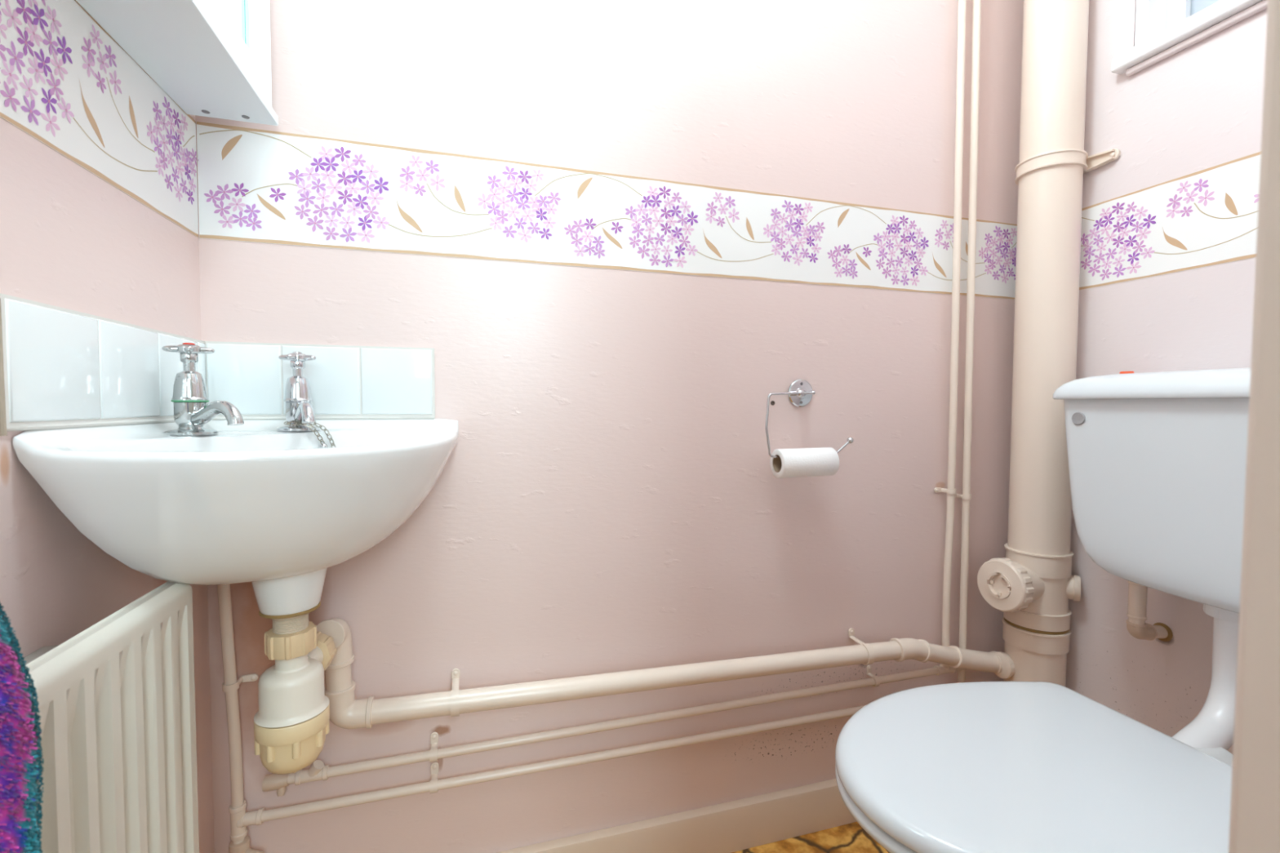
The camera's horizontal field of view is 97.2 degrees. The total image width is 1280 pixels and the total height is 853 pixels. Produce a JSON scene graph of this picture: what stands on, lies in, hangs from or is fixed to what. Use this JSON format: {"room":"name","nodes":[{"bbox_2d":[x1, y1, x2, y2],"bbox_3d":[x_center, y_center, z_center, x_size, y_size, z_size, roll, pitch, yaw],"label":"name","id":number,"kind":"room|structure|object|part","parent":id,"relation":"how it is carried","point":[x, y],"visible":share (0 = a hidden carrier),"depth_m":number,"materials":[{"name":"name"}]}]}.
{"room":"bathroom","nodes":[
{"label":"bathroom","id":0,"kind":"room"},
{"bbox_2d":[0,114,214,852],"bbox_3d":[-0.563,-0.317,0.340,0.120,2.350,0.980,0,2,-17],"label":"wall","id":1,"kind":"structure","parent":0,"point":[71,239],"depth_m":0.57,"materials":[{"name":"pink paint"}]},
{"bbox_2d":[0,0,198,237],"bbox_3d":[-0.525,-0.344,0.422,0.001,0.168,0.838,0,2,-17],"label":"wallpaper border","id":2,"kind":"object","parent":1,"relation":"attached to","point":[66,83],"visible":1,"depth_m":0.60,"materials":[{"name":"white paper"}]},
{"bbox_2d":[0,293,206,435],"bbox_3d":[-0.590,-0.059,0.653,0.008,0.119,0.382,0,2,-17],"label":"tile backsplash","id":3,"kind":"structure","parent":1,"relation":"attached to","point":[60,367],"depth_m":0.56,"materials":[{"name":"white tile"}]},
{"bbox_2d":[21,581,199,852],"bbox_3d":[-0.461,0.515,0.385,0.089,0.682,0.563,0,2,-17],"label":"radiator","id":4,"kind":"object","parent":1,"relation":"attached to","point":[116,699],"visible":0.94,"depth_m":0.50,"materials":[{"name":"white metal"}]},
{"bbox_2d":[75,0,278,125],"bbox_3d":[-0.500,-0.703,0.526,0.113,0.551,0.571,0,2,-17],"label":"upper cabinet","id":5,"kind":"object","parent":1,"relation":"attached to","point":[212,58],"visible":1,"depth_m":0.68,"materials":[{"name":"white laminate"}]},
{"bbox_2d":[218,0,245,43],"bbox_3d":[-0.453,-0.702,0.529,0.008,0.452,0.388,0,2,-17],"label":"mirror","id":6,"kind":"object","parent":5,"relation":"attached to","point":[233,11],"depth_m":0.69,"materials":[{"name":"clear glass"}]},
{"bbox_3d":[-0.452,-0.711,0.531,0.014,0.535,0.552,0,2,-17],"label":"door","id":7,"kind":"part","parent":5,"relation":"part of","materials":[{"name":"white laminate"}]},
{"bbox_2d":[222,673,258,692],"bbox_3d":[-0.607,0.387,0.855,0.023,0.011,0.045,1,2,25],"label":"clip","id":8,"kind":"object","parent":1,"relation":"attached to","point":[250,677],"visible":1,"depth_m":0.85,"materials":[{"name":"beige paint"}]},
{"bbox_3d":[-0.422,-0.102,0.221,0.078,0.034,0.032,0,2,-17],"label":"towel hook","id":9,"kind":"object","parent":1,"relation":"attached to","visible":0},
{"bbox_2d":[0,603,44,852],"bbox_3d":[-0.369,0.306,0.233,0.091,0.795,0.212,0,2,-17],"label":"towel","id":10,"kind":"object","parent":9,"relation":"hanging from","point":[20,773],"visible":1,"depth_m":0.32,"materials":[{"name":"multicoloured fabric"}]},
{"bbox_2d":[195,0,1023,852],"bbox_3d":[0.137,-0.344,1.124,1.914,2.350,0.120,0,2,-17],"label":"wall","id":11,"kind":"structure","parent":0,"point":[607,498],"depth_m":1.03,"materials":[{"name":"pink paint"}]},
{"bbox_2d":[13,418,458,618],"bbox_3d":[-0.422,0.110,0.718,0.360,0.232,0.368,0,2,-17],"label":"basin","id":12,"kind":"object","parent":11,"relation":"attached to","point":[264,506],"visible":0.98,"depth_m":0.59,"materials":[{"name":"white ceramic"}]},
{"bbox_2d":[161,342,244,435],"bbox_3d":[-0.530,-0.046,0.701,0.122,0.115,0.055,1,2,11],"label":"tap","id":13,"kind":"object","parent":12,"relation":"on","point":[192,411],"visible":1,"depth_m":0.69,"materials":[{"name":"silver metal"}]},
{"bbox_3d":[-0.563,-0.091,0.705,0.039,0.022,0.039,0,2,6],"label":"handle","id":14,"kind":"part","parent":13,"relation":"part of","materials":[{"name":"silver metal"}]},
{"bbox_3d":[-0.517,-0.016,0.688,0.092,0.033,0.017,1,2,23],"label":"spout","id":15,"kind":"part","parent":13,"relation":"part of","materials":[{"name":"silver metal"}]},
{"bbox_2d":[253,612,337,774],"bbox_3d":[-0.439,0.329,0.724,0.080,0.208,0.124,0,2,-17],"label":"trap","id":16,"kind":"object","parent":12,"relation":"hanging from","point":[291,725],"visible":0.95,"depth_m":0.68,"materials":[{"name":"beige plastic"}]},
{"bbox_2d":[253,702,329,774],"bbox_3d":[-0.433,0.394,0.705,0.080,0.080,0.080,0,2,-17],"label":"cup","id":17,"kind":"object","parent":16,"relation":"on","point":[285,744],"depth_m":0.67,"materials":[{"name":"beige plastic"}]},
{"bbox_2d":[307,631,337,671],"bbox_3d":[-0.441,0.310,0.755,0.056,0.054,0.060,0,2,-17],"label":"pipe","id":18,"kind":"object","parent":16,"relation":"attached to","point":[325,651],"depth_m":0.76,"materials":[{"name":"beige plastic"}]},
{"bbox_2d":[276,351,319,431],"bbox_3d":[-0.484,-0.050,0.795,0.055,0.115,0.122,-1,3,-27],"label":"tap","id":19,"kind":"object","parent":12,"relation":"on","point":[298,399],"visible":0.96,"depth_m":0.81,"materials":[{"name":"silver metal"}]},
{"bbox_3d":[-0.499,-0.095,0.823,0.039,0.022,0.039,2,3,40],"label":"handle","id":20,"kind":"part","parent":19,"relation":"part of","materials":[{"name":"silver metal"}]},
{"bbox_3d":[-0.468,-0.019,0.787,0.017,0.033,0.092,-2,3,-39],"label":"spout","id":21,"kind":"part","parent":19,"relation":"part of","materials":[{"name":"silver metal"}]},
{"bbox_2d":[284,421,335,448],"bbox_3d":[-0.460,0.063,0.757,0.073,0.138,0.163,0,2,-17],"label":"chain","id":22,"kind":"object","parent":19,"relation":"hanging from","point":[323,445],"visible":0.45,"depth_m":0.81,"materials":[{"name":"silver metal"}]},
{"bbox_2d":[204,341,435,420],"bbox_3d":[-0.489,-0.068,0.881,0.317,0.117,0.008,0,2,-17],"label":"tile backsplash","id":23,"kind":"structure","parent":11,"relation":"attached to","point":[347,382],"depth_m":0.88,"materials":[{"name":"white tile"}]},
{"bbox_2d":[429,732,438,762],"bbox_3d":[-0.342,0.533,0.936,0.013,0.038,0.030,0,2,-17],"label":"clip","id":24,"kind":"object","parent":11,"relation":"attached to","point":[434,735],"visible":1,"depth_m":0.94,"materials":[{"name":"beige paint"}]},
{"bbox_2d":[217,0,981,852],"bbox_3d":[0.051,-0.340,1.012,1.404,2.346,0.030,0,2,-17],"label":"pipe","id":25,"kind":"object","parent":11,"relation":"attached to","point":[240,819],"visible":0.84,"depth_m":1.01,"materials":[{"name":"metal"}]},
{"bbox_3d":[-0.589,0.648,0.856,0.034,0.020,0.017,0,2,2],"label":"valve stem","id":26,"kind":"part","parent":25,"relation":"part of","materials":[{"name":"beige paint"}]},
{"bbox_2d":[430,761,439,793],"bbox_3d":[-0.342,0.585,0.938,0.013,0.039,0.030,0,2,-17],"label":"clip","id":27,"kind":"object","parent":25,"relation":"attached to","point":[434,766],"visible":1,"depth_m":0.94,"materials":[{"name":"beige paint"}]},
{"bbox_2d":[196,121,1017,299],"bbox_3d":[0.116,-0.366,1.054,1.591,0.168,0.001,0,2,-17],"label":"wallpaper border","id":28,"kind":"object","parent":11,"relation":"attached to","point":[255,185],"visible":0.98,"depth_m":0.98,"materials":[{"name":"white paper"}]},
{"bbox_2d":[262,0,966,796],"bbox_3d":[0.099,-0.476,1.022,1.396,2.076,0.023,0,2,-17],"label":"pipe","id":29,"kind":"object","parent":11,"relation":"attached to","point":[317,771],"visible":0.87,"depth_m":1.16,"materials":[{"name":"beige metal"}]},
{"bbox_2d":[316,617,1003,728],"bbox_3d":[0.166,0.410,1.046,1.361,0.262,0.064,0,2,-16],"label":"pipe","id":30,"kind":"object","parent":11,"relation":"attached to","point":[346,712],"visible":0.9,"depth_m":0.97,"materials":[{"name":"beige paint"}]},
{"bbox_2d":[450,668,460,716],"bbox_3d":[-0.302,0.438,0.925,0.014,0.056,0.067,0,2,-17],"label":"clip","id":31,"kind":"object","parent":30,"relation":"attached to","point":[455,673],"visible":1,"depth_m":0.90,"materials":[{"name":"beige paint"}]},
{"bbox_2d":[848,627,875,665],"bbox_3d":[0.451,0.451,1.152,0.014,0.056,0.067,0,2,-17],"label":"clip","id":32,"kind":"object","parent":30,"relation":"attached to","point":[851,631],"visible":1,"depth_m":1.13,"materials":[{"name":"beige paint"}]},
{"bbox_2d":[496,778,857,852],"bbox_3d":[0.114,0.788,1.090,1.586,0.089,0.018,0,2,-17],"label":"baseboard","id":33,"kind":"structure","parent":11,"relation":"attached to","point":[740,824],"depth_m":1.10,"materials":[{"name":"beige paint"}]},
{"bbox_2d":[764,379,853,458],"bbox_3d":[0.320,-0.017,1.099,0.194,0.152,0.057,0,2,-17],"label":"toilet roll holder","id":34,"kind":"object","parent":11,"relation":"attached to","point":[800,393],"visible":0.98,"depth_m":1.12,"materials":[{"name":"silver metal"}]},
{"bbox_3d":[0.321,-0.066,1.123,0.055,0.055,0.007,0,2,-17],"label":"wall plate","id":35,"kind":"part","parent":34,"relation":"part of","materials":[{"name":"silver metal"}]},
{"bbox_3d":[0.313,-0.064,1.093,0.018,0.016,0.064,1,2,19],"label":"post","id":36,"kind":"part","parent":34,"relation":"part of","materials":[{"name":"silver metal"}]},
{"bbox_2d":[769,447,839,478],"bbox_3d":[0.314,0.069,1.079,0.119,0.056,0.056,0,2,-17],"label":"toilet roll","id":37,"kind":"object","parent":34,"relation":"on","point":[820,461],"visible":1,"depth_m":1.06,"materials":[{"name":"white paper"}]},
{"bbox_2d":[866,665,879,686],"bbox_3d":[0.490,0.525,1.186,0.011,0.036,0.030,0,2,-17],"label":"clip","id":38,"kind":"object","parent":11,"relation":"attached to","point":[868,668],"visible":1,"depth_m":1.19,"materials":[{"name":"beige paint"}]},
{"bbox_2d":[933,487,956,493],"bbox_3d":[0.663,0.139,1.227,0.042,0.011,0.022,2,3,35],"label":"clip","id":39,"kind":"object","parent":11,"relation":"attached to","point":[936,490],"visible":1,"depth_m":1.22,"materials":[{"name":"beige paint"}]},
{"bbox_2d":[955,493,971,499],"bbox_3d":[0.705,0.153,1.239,0.039,0.011,0.022,2,3,40],"label":"clip","id":40,"kind":"object","parent":11,"relation":"attached to","point":[957,495],"visible":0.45,"depth_m":1.23,"materials":[{"name":"beige paint"}]},
{"bbox_2d":[732,822,888,852],"bbox_3d":[0.280,0.942,-0.150,2.634,0.120,2.740,0,2,-17],"label":"floor","id":41,"kind":"structure","parent":0,"point":[851,837],"depth_m":1.13,"materials":[{"name":"brown stone"}]},
{"bbox_2d":[977,0,1088,686],"bbox_3d":[0.826,-0.343,1.165,0.181,2.348,0.132,0,2,-17],"label":"pipe","id":42,"kind":"object","parent":41,"relation":"on","point":[1033,586],"visible":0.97,"depth_m":1.15,"materials":[{"name":"beige paint"}]},
{"bbox_2d":[835,681,1232,852],"bbox_3d":[0.547,0.632,0.744,0.614,0.431,0.386,0,2,-17],"label":"toilet","id":43,"kind":"object","parent":41,"relation":"on","point":[978,766],"visible":0.94,"depth_m":0.68,"materials":[{"name":"white plastic"}]},
{"bbox_3d":[0.487,0.453,0.718,0.485,0.016,0.385,0,2,-17],"label":"seat","id":44,"kind":"part","parent":43,"relation":"part of","materials":[{"name":"white plastic"}]},
{"bbox_2d":[1172,604,1239,750],"bbox_3d":[0.840,0.393,0.843,0.202,0.257,0.069,0,2,-17],"label":"pipe","id":45,"kind":"object","parent":43,"relation":"attached to","point":[1213,727],"visible":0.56,"depth_m":0.85,"materials":[{"name":"white ceramic"}]},
{"bbox_2d":[1065,0,1267,754],"bbox_3d":[1.116,-0.329,0.845,0.200,2.350,0.980,0,2,-17],"label":"wall","id":46,"kind":"structure","parent":0,"point":[1199,107],"depth_m":1.04,"materials":[{"name":"pink paint"}]},
{"bbox_2d":[1014,148,1120,184],"bbox_3d":[0.856,-0.534,1.154,0.122,0.028,0.157,0,2,-17],"label":"bracket","id":47,"kind":"object","parent":46,"relation":"attached to","point":[1068,156],"visible":0.66,"depth_m":1.12,"materials":[{"name":"beige paint"}]},
{"bbox_3d":[0.918,-0.533,1.139,0.006,0.028,0.091,0,2,-17],"label":"arm","id":48,"kind":"part","parent":47,"relation":"part of","materials":[{"name":"beige paint"}]},
{"bbox_2d":[1125,581,1173,641],"bbox_3d":[0.923,0.319,1.025,0.078,0.151,0.035,0,2,-17],"label":"pipe","id":49,"kind":"object","parent":46,"relation":"attached to","point":[1136,626],"visible":0.81,"depth_m":1.01,"materials":[{"name":"beige paint"}]},
{"bbox_2d":[1053,367,1250,613],"bbox_3d":[0.906,0.086,0.832,0.209,0.360,0.486,0,2,-17],"label":"toilet cistern","id":50,"kind":"object","parent":46,"relation":"attached to","point":[1157,461],"depth_m":0.87,"materials":[{"name":"white ceramic"}]},
{"bbox_3d":[0.909,-0.098,1.055,0.025,0.010,0.025,0,2,-17],"label":"orange cap","id":51,"kind":"part","parent":50,"relation":"part of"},
{"bbox_3d":[0.904,-0.064,0.825,0.205,0.046,0.486,0,2,-17],"label":"lid","id":52,"kind":"part","parent":50,"relation":"part of","materials":[{"name":"white ceramic"}]},
{"bbox_2d":[1079,151,1260,290],"bbox_3d":[1.000,-0.355,0.881,0.001,0.168,0.838,0,2,-17],"label":"wallpaper border","id":53,"kind":"object","parent":46,"relation":"attached to","point":[1206,217],"visible":0.68,"depth_m":1.01,"materials":[{"name":"white paper"}]},
{"bbox_2d":[1111,0,1267,75],"bbox_3d":[1.044,-0.957,0.824,0.111,0.594,0.570,0,2,-17],"label":"window","id":54,"kind":"structure","parent":46,"relation":"in","point":[1164,28],"depth_m":1.02,"materials":[{"name":"white paint"}]},
{"bbox_3d":[1.080,-0.967,0.838,0.035,0.532,0.473,0,2,-17],"label":"frame","id":55,"kind":"part","parent":54,"relation":"part of","materials":[{"name":"white paint"}]},
{"bbox_3d":[1.032,-0.969,0.991,0.004,0.465,0.092,0,2,-17],"label":"pane","id":56,"kind":"part","parent":54,"relation":"part of","materials":[{"name":"clear glass"}]},
{"bbox_3d":[0.381,-0.306,0.175,1.594,2.350,0.120,0,2,-17],"label":"wall","id":57,"kind":"structure","parent":0,"visible":0},
{"bbox_2d":[1228,0,1279,852],"bbox_3d":[0.259,-0.140,0.129,0.034,2.020,0.159,0,2,-17],"label":"trim","id":58,"kind":"structure","parent":57,"relation":"attached to","point":[1255,805],"depth_m":0.20,"materials":[{"name":"beige"}]}
]}

